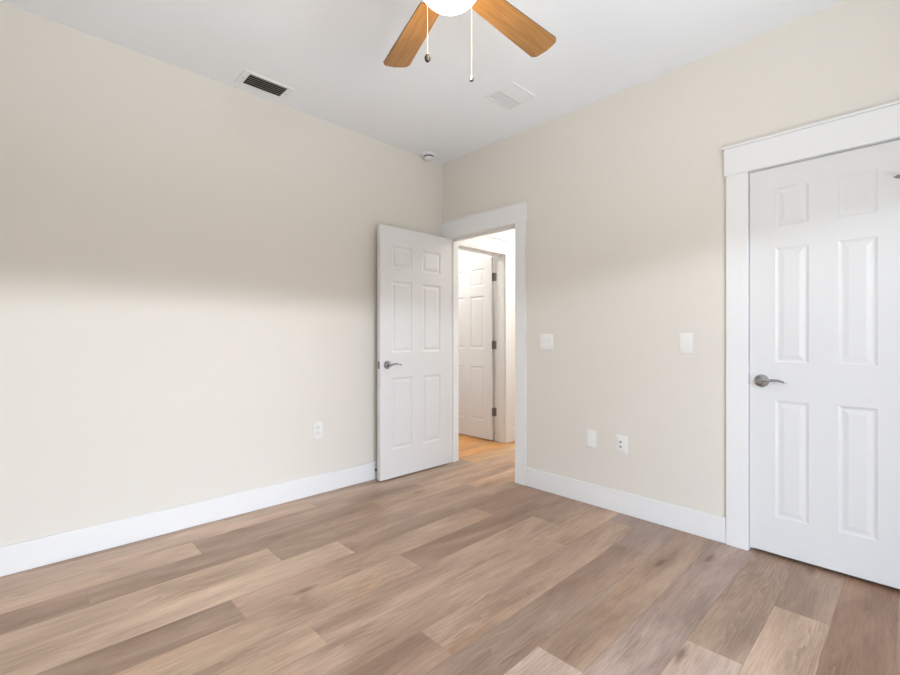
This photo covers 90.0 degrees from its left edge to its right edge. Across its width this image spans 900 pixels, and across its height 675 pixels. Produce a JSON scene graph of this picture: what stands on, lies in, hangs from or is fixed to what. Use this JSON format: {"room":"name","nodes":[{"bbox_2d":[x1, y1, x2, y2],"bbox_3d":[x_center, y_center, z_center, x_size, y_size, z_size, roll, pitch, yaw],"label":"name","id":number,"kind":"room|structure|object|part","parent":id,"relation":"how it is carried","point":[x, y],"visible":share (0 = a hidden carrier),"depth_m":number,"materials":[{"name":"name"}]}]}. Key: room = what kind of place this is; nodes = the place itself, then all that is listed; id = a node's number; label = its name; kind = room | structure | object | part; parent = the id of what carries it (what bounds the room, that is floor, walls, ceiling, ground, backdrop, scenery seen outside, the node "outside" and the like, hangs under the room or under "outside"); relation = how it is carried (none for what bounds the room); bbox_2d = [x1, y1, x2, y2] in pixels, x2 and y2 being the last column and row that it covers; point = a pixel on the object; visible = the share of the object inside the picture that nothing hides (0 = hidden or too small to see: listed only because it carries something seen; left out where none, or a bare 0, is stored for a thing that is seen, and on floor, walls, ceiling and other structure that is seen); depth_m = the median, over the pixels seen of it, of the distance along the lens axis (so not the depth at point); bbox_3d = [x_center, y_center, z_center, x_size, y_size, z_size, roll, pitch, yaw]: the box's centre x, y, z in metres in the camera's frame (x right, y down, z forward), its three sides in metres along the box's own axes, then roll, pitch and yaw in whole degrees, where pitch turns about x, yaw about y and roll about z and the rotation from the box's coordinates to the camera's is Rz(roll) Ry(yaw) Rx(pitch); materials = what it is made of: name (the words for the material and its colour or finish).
{"room":"empty bedroom","nodes":[
{"label":"empty bedroom","id":0,"kind":"room"},
{"bbox_2d":[0,2,442,546],"bbox_3d":[-1.382,-0.232,2.969,3.780,2.743,0.120,0,0,-44],"label":"wall","id":1,"kind":"structure","parent":0,"point":[188,259],"depth_m":2.63,"materials":[{"name":"beige paint"}]},
{"bbox_2d":[0,461,376,576],"bbox_3d":[-1.335,1.069,2.920,3.540,0.142,0.016,0,0,-44],"label":"baseboard","id":2,"kind":"structure","parent":1,"relation":"attached to","point":[34,553],"depth_m":2.60,"materials":[{"name":"white paint"}]},
{"bbox_2d":[313,421,321,438],"bbox_3d":[-0.964,0.676,3.282,0.074,0.120,0.010,0,0,-44],"label":"wall outlet","id":3,"kind":"object","parent":1,"relation":"attached to","point":[317,426],"visible":1,"depth_m":3.28,"materials":[{"name":"white plastic"}]},
{"bbox_2d":[0,0,843,163],"bbox_3d":[0.215,-1.653,3.112,6.280,0.100,6.090,0,0,-44],"label":"ceiling","id":4,"kind":"structure","parent":0,"point":[332,53],"depth_m":2.50,"materials":[{"name":"white paint"}]},
{"bbox_2d":[234,69,294,99],"bbox_3d":[-1.175,-1.599,2.860,0.314,0.007,0.176,0,0,-44],"label":"ceiling vent","id":5,"kind":"object","parent":4,"relation":"in","point":[249,79],"visible":1,"depth_m":2.85,"materials":[{"name":"white metal"}]},
{"bbox_2d":[421,151,435,160],"bbox_3d":[-0.186,-1.582,3.940,0.132,0.042,0.132,0,0,-44],"label":"smoke detector","id":6,"kind":"object","parent":4,"relation":"attached to","point":[428,155],"visible":1,"depth_m":3.91,"materials":[{"name":"white plastic"}]},
{"bbox_2d":[383,0,555,81],"bbox_3d":[0.032,-1.265,1.561,1.063,0.676,1.110,0,0,-44],"label":"ceiling fan","id":7,"kind":"object","parent":4,"relation":"hanging from","point":[533,39],"visible":1,"depth_m":1.77,"materials":[{"name":"brown wood"}]},
{"bbox_3d":[-0.159,-1.232,1.857,0.126,0.006,0.426,-11,5,-25],"label":"blade","id":8,"kind":"part","parent":7,"relation":"part of","materials":[{"name":"brown wood"}]},
{"bbox_3d":[-0.063,-1.130,1.608,0.002,0.236,0.059,0,0,-40],"label":"pull chain","id":9,"kind":"part","parent":7,"relation":"part of","materials":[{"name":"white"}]},
{"bbox_3d":[0.000,-1.180,1.530,0.230,0.116,0.230,0,0,-44],"label":"lamp shade","id":10,"kind":"part","parent":7,"relation":"part of","materials":[{"name":"white glass"}]},
{"bbox_3d":[0.262,-1.232,1.782,0.426,0.006,0.126,0,-10,-44],"label":"blade","id":11,"kind":"part","parent":7,"relation":"part of","materials":[{"name":"brown wood"}]},
{"bbox_2d":[483,81,537,110],"bbox_3d":[0.403,-1.599,2.995,0.266,0.008,0.246,0,0,-44],"label":"ceiling vent","id":12,"kind":"object","parent":4,"relation":"in","point":[510,96],"visible":1,"depth_m":2.98,"materials":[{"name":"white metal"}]},
{"bbox_2d":[0,433,899,674],"bbox_3d":[0.232,1.155,3.095,6.280,0.030,6.222,0,0,-44],"label":"floor","id":13,"kind":"structure","parent":0,"point":[460,567],"depth_m":1.94,"materials":[{"name":"brown wood"}]},
{"bbox_2d":[459,250,493,261],"bbox_3d":[0.082,-0.232,5.889,2.620,2.743,1.903,0,0,-44],"label":"wall","id":14,"kind":"structure","parent":0,"point":[463,255],"depth_m":5.78,"materials":[{"name":"white paint"}]},
{"bbox_2d":[489,229,514,427],"bbox_3d":[0.790,-0.232,5.154,2.380,2.743,0.137,0,0,-44],"label":"wall","id":15,"kind":"structure","parent":0,"point":[509,234],"depth_m":4.96,"materials":[{"name":"white paint"}]},
{"bbox_2d":[459,256,496,439],"bbox_3d":[0.201,0.119,5.193,0.099,2.018,0.795,0,0,-44],"label":"door","id":16,"kind":"structure","parent":15,"relation":"in","point":[477,277],"depth_m":5.09,"materials":[{"name":"white paint"}]},
{"bbox_2d":[511,428,514,440],"bbox_3d":[1.182,1.069,5.426,1.438,0.142,0.016,0,0,-44],"label":"baseboard","id":17,"kind":"structure","parent":15,"relation":"attached to","point":[512,429],"depth_m":4.95,"materials":[{"name":"white paint"}]},
{"bbox_2d":[443,0,899,517],"bbox_3d":[1.320,-0.232,2.801,0.120,2.743,3.870,0,0,-44],"label":"wall","id":18,"kind":"structure","parent":0,"point":[624,191],"depth_m":2.78,"materials":[{"name":"beige paint"}]},
{"bbox_2d":[377,224,449,480],"bbox_3d":[-0.284,0.119,3.811,0.770,2.018,0.156,0,0,-44],"label":"door","id":19,"kind":"structure","parent":18,"relation":"in","point":[413,268],"depth_m":3.77,"materials":[{"name":"white paint"}]},
{"bbox_3d":[-0.482,0.218,3.558,0.067,0.067,0.052,0,0,-44],"label":"handle","id":20,"kind":"part","parent":19,"relation":"part of","materials":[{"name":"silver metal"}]},
{"bbox_2d":[441,200,527,485],"bbox_3d":[0.577,0.043,4.245,1.108,2.194,1.154,0,0,-44],"label":"door frame","id":21,"kind":"structure","parent":18,"relation":"attached to","point":[514,215],"depth_m":4.11,"materials":[{"name":"white paint"}]},
{"bbox_3d":[0.629,0.123,4.893,0.094,2.034,0.018,0,0,-44],"label":"casing leg","id":22,"kind":"part","parent":21,"relation":"part of","materials":[{"name":"white paint"}]},
{"bbox_3d":[0.550,0.122,3.502,0.018,2.036,0.096,0,0,-44],"label":"casing leg","id":23,"kind":"part","parent":21,"relation":"part of","materials":[{"name":"white paint"}]},
{"bbox_2d":[540,334,552,349],"bbox_3d":[0.713,0.033,3.336,0.012,0.119,0.118,0,0,-44],"label":"light switch","id":24,"kind":"object","parent":18,"relation":"attached to","point":[546,340],"visible":1,"depth_m":3.33,"materials":[{"name":"white plastic"}]},
{"bbox_2d":[586,430,595,447],"bbox_3d":[0.964,0.694,3.078,0.008,0.118,0.076,0,0,-44],"label":"wall outlet","id":25,"kind":"object","parent":18,"relation":"attached to","point":[590,435],"visible":1,"depth_m":3.08,"materials":[{"name":"white plastic"}]},
{"bbox_2d":[588,434,592,443],"bbox_3d":[0.961,0.694,3.076,0.002,0.067,0.034,0,0,-44],"label":"wall plate","id":26,"kind":"object","parent":25,"relation":"attached to","point":[590,436],"depth_m":3.08,"materials":[{"name":"white plastic"}]},
{"bbox_2d":[616,435,627,454],"bbox_3d":[1.113,0.696,2.919,0.014,0.120,0.078,0,0,-44],"label":"wall jack","id":27,"kind":"object","parent":18,"relation":"attached to","point":[621,441],"visible":1,"depth_m":2.92,"materials":[{"name":"white plastic"}]},
{"bbox_2d":[525,467,725,543],"bbox_3d":[1.055,1.069,2.977,0.016,0.142,1.359,0,0,-44],"label":"baseboard","id":28,"kind":"structure","parent":18,"relation":"attached to","point":[706,525],"depth_m":2.85,"materials":[{"name":"white paint"}]},
{"bbox_2d":[680,333,692,353],"bbox_3d":[1.384,0.034,2.639,0.012,0.120,0.074,0,0,-44],"label":"light switch","id":29,"kind":"object","parent":18,"relation":"attached to","point":[686,339],"visible":1,"depth_m":2.63,"materials":[{"name":"white plastic"}]},
{"bbox_2d":[721,100,899,550],"bbox_3d":[1.851,0.047,2.225,0.152,2.186,0.866,0,0,-44],"label":"door frame","id":30,"kind":"structure","parent":18,"relation":"attached to","point":[879,124],"depth_m":2.42,"materials":[{"name":"white paint"}]},
{"bbox_3d":[1.563,0.126,2.449,0.018,2.028,0.103,0,0,-44],"label":"casing leg","id":31,"kind":"part","parent":30,"relation":"part of","materials":[{"name":"white paint"}]},
{"bbox_2d":[749,139,899,588],"bbox_3d":[1.816,0.119,2.184,0.094,2.005,0.626,0,0,-44],"label":"door","id":32,"kind":"structure","parent":18,"relation":"in","point":[824,375],"depth_m":2.18,"materials":[{"name":"white paint"}]},
{"bbox_3d":[1.628,0.228,2.359,0.052,0.067,0.067,0,0,-44],"label":"handle","id":33,"kind":"part","parent":32,"relation":"part of","materials":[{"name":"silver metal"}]},
{"bbox_3d":[1.648,0.225,2.304,0.019,0.025,0.121,0,0,-41],"label":"lever","id":34,"kind":"part","parent":32,"relation":"part of","materials":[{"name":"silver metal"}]}
]}

